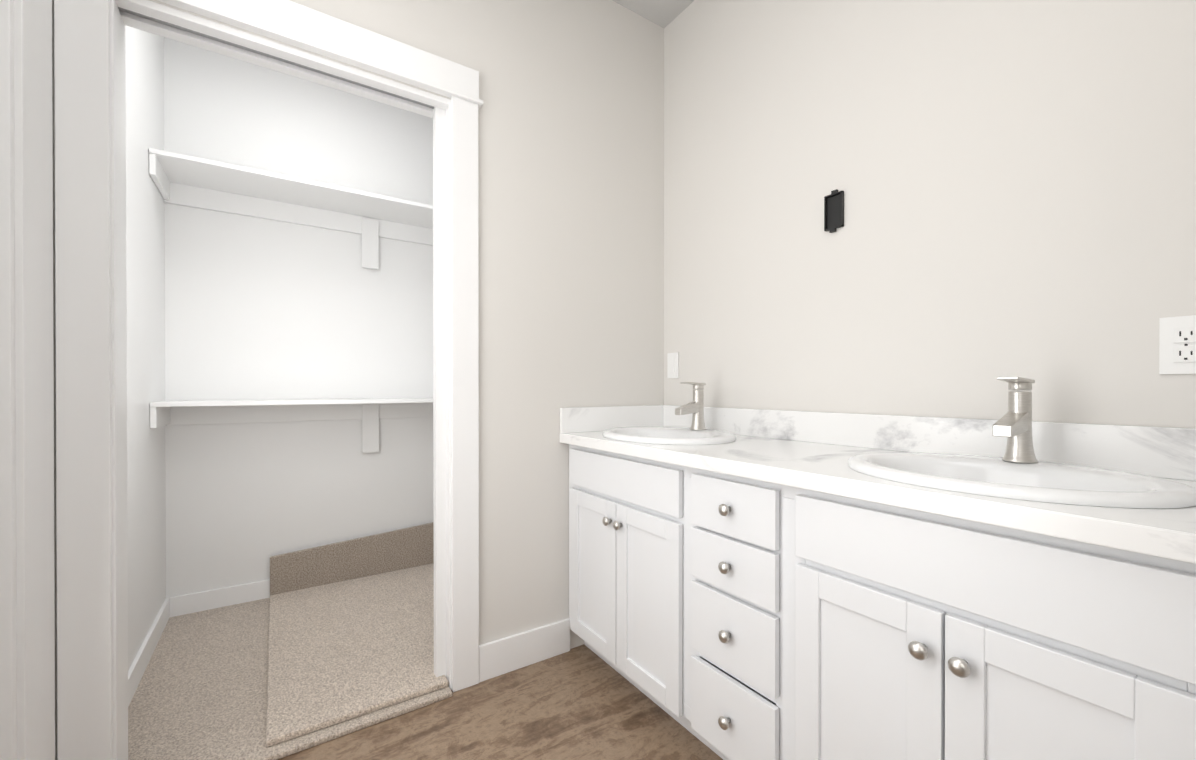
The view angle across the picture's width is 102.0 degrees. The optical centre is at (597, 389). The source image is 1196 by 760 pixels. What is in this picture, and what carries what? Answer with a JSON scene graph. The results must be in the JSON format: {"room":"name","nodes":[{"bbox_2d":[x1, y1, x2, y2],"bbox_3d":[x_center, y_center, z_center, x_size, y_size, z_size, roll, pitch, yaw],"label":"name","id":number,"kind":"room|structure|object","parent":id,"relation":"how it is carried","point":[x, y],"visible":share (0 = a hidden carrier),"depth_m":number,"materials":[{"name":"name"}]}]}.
{"room":"bathroom","nodes":[
{"label":"bathroom","id":0,"kind":"room"},
{"bbox_2d":[125,25,165,669],"bbox_3d":[-1.742,-0.309,1.710,0.160,2.743,1.120,0,0,-34],"label":"wall","id":1,"kind":"structure","parent":0,"point":[146,461],"depth_m":1.87,"materials":[{"name":"white paint"}]},
{"bbox_2d":[128,597,172,706],"bbox_3d":[-1.661,1.010,1.753,0.016,0.105,1.086,0,0,-34],"label":"baseboard","id":2,"kind":"structure","parent":1,"relation":"attached to","point":[138,667],"depth_m":1.85,"materials":[{"name":"white wood"}]},
{"bbox_2d":[164,37,432,597],"bbox_3d":[-1.283,-0.313,2.761,2.090,2.743,0.120,0,0,-34],"label":"wall","id":3,"kind":"structure","parent":0,"point":[258,308],"depth_m":2.48,"materials":[{"name":"white paint"}]},
{"bbox_2d":[173,579,269,616],"bbox_3d":[-1.181,1.006,2.754,1.926,0.105,0.014,0,0,-34],"label":"baseboard","id":4,"kind":"structure","parent":3,"relation":"attached to","point":[174,606],"depth_m":2.32,"materials":[{"name":"white wood"}]},
{"bbox_2d":[149,148,432,452],"bbox_3d":[-1.088,-0.312,2.610,1.922,1.317,0.343,0,0,-34],"label":"closet shelving","id":5,"kind":"object","parent":3,"relation":"attached to","point":[200,183],"visible":0.73,"depth_m":2.39,"materials":[{"name":"white paint"}]},
{"bbox_2d":[52,0,663,759],"bbox_3d":[-0.545,-0.309,1.763,1.970,2.743,0.120,0,0,-34],"label":"wall","id":6,"kind":"structure","parent":0,"point":[570,180],"depth_m":1.92,"materials":[{"name":"white paint"}]},
{"bbox_2d":[54,0,482,759],"bbox_3d":[-0.870,-0.040,1.456,1.084,2.208,0.032,0,0,-34],"label":"trim","id":7,"kind":"structure","parent":6,"relation":"attached to","point":[82,108],"depth_m":1.21,"materials":[{"name":"white wood"}]},
{"bbox_2d":[110,0,451,759],"bbox_3d":[-0.911,0.021,1.520,0.890,2.085,0.120,0,0,-34],"label":"door frame","id":8,"kind":"structure","parent":6,"relation":"attached to","point":[194,30],"depth_m":1.42,"materials":[{"name":"white wood"}]},
{"bbox_2d":[479,618,569,682],"bbox_3d":[-0.276,0.997,1.867,0.383,0.130,0.014,0,0,-34],"label":"baseboard","id":9,"kind":"structure","parent":6,"relation":"attached to","point":[501,656],"depth_m":1.84,"materials":[{"name":"white wood"}]},
{"bbox_2d":[560,405,662,432],"bbox_3d":[0.073,0.122,2.090,0.536,0.102,0.019,0,0,-34],"label":"backsplash","id":10,"kind":"structure","parent":6,"relation":"attached to","point":[572,419],"depth_m":2.05,"materials":[{"name":"white stone"}]},
{"bbox_2d":[278,644,722,759],"bbox_3d":[0.243,1.117,0.587,2.210,0.100,2.720,0,0,-34],"label":"floor","id":11,"kind":"structure","parent":0,"point":[583,702],"depth_m":1.53,"materials":[{"name":"wood-look vinyl"}]},
{"bbox_2d":[559,441,1195,759],"bbox_3d":[0.538,0.638,1.407,0.562,0.850,1.674,0,0,-34],"label":"bathroom vanity","id":12,"kind":"object","parent":11,"relation":"on","point":[1015,582],"depth_m":0.96,"materials":[{"name":"white wood"}]},
{"bbox_2d":[559,425,1195,552],"bbox_3d":[0.540,0.194,1.407,0.557,0.038,1.674,0,0,-34],"label":"countertop","id":13,"kind":"structure","parent":12,"relation":"on","point":[1125,506],"depth_m":0.95,"materials":[{"name":"white stone"}]},
{"bbox_2d":[602,426,735,444],"bbox_3d":[0.253,0.236,1.795,0.440,0.164,0.540,0,0,-34],"label":"sink","id":14,"kind":"object","parent":13,"relation":"in","point":[640,435],"depth_m":1.74,"materials":[{"name":"white ceramic"}]},
{"bbox_2d":[675,382,705,429],"bbox_3d":[0.359,0.062,1.865,0.141,0.186,0.060,0,0,-34],"label":"faucet","id":15,"kind":"object","parent":13,"relation":"on","point":[696,407],"depth_m":1.86,"materials":[{"name":"silver metal"}]},
{"bbox_2d":[992,377,1037,462],"bbox_3d":[0.902,0.065,1.050,0.141,0.186,0.060,0,0,-34],"label":"faucet","id":16,"kind":"object","parent":13,"relation":"on","point":[1016,425],"depth_m":1.05,"materials":[{"name":"silver metal"}]},
{"bbox_2d":[847,452,1195,508],"bbox_3d":[0.796,0.239,0.980,0.440,0.164,0.540,0,0,-34],"label":"sink","id":17,"kind":"object","parent":13,"relation":"in","point":[1027,480],"depth_m":0.93,"materials":[{"name":"white ceramic"}]},
{"bbox_2d":[613,0,693,27],"bbox_3d":[-0.134,-1.728,1.142,2.210,0.100,4.080,0,0,-34],"label":"ceiling","id":18,"kind":"structure","parent":0,"point":[663,13],"depth_m":2.13,"materials":[{"name":"grey paint"}]},
{"bbox_2d":[664,0,1195,427],"bbox_3d":[0.735,-0.309,1.727,0.120,2.743,4.080,0,0,-34],"label":"wall","id":19,"kind":"structure","parent":0,"point":[1014,181],"depth_m":1.34,"materials":[{"name":"white paint"}]},
{"bbox_2d":[667,352,678,377],"bbox_3d":[0.339,-0.111,2.202,0.012,0.115,0.070,0,0,-34],"label":"switch plate","id":20,"kind":"object","parent":19,"relation":"attached to","point":[672,365],"visible":1,"depth_m":2.20,"materials":[{"name":"white plastic"}]},
{"bbox_2d":[824,189,843,232],"bbox_3d":[0.763,-0.577,1.564,0.012,0.132,0.060,0,0,-34],"label":"electrical outlet box","id":21,"kind":"object","parent":19,"relation":"attached to","point":[833,210],"visible":1,"depth_m":1.57,"materials":[{"name":"black plastic"}]},
{"bbox_2d":[663,405,1195,480],"bbox_3d":[0.763,0.124,1.556,0.019,0.102,1.674,0,0,-34],"label":"backsplash","id":22,"kind":"structure","parent":19,"relation":"attached to","point":[1153,451],"depth_m":1.22,"materials":[{"name":"white stone"}]},
{"bbox_2d":[1159,315,1195,373],"bbox_3d":[1.168,-0.089,0.961,0.009,0.115,0.070,0,0,-34],"label":"duplex electrical outlet","id":23,"kind":"object","parent":19,"relation":"attached to","point":[1177,345],"visible":1,"depth_m":0.97,"materials":[{"name":"white plastic"}]},
{"bbox_3d":[-0.660,-0.302,0.052,0.120,2.743,2.840,0,0,-34],"label":"wall","id":24,"kind":"structure","parent":0,"visible":0},
{"bbox_2d":[0,0,54,759],"bbox_3d":[-1.051,-0.033,0.661,0.144,2.200,1.146,0,0,-34],"label":"door frame","id":25,"kind":"structure","parent":24,"relation":"attached to","point":[27,650],"depth_m":1.03,"materials":[{"name":"white wood"}]},
{"bbox_3d":[-0.922,1.110,2.334,2.210,0.100,1.240,0,0,-34],"label":"floor","id":26,"kind":"structure","parent":0,"visible":0},
{"bbox_2d":[128,598,451,759],"bbox_3d":[-0.827,1.053,2.223,1.926,0.016,1.290,0,0,-34],"label":"carpet floor","id":27,"kind":"structure","parent":26,"relation":"on","point":[200,692],"depth_m":1.64,"materials":[{"name":"beige carpet"}]},
{"bbox_2d":[266,522,448,746],"bbox_3d":[-0.793,0.902,2.262,1.235,0.283,1.226,0,0,-34],"label":"carpet","id":28,"kind":"object","parent":27,"relation":"on","point":[351,628],"visible":0.58,"depth_m":2.06,"materials":[{"name":"beige carpet"}]}
]}

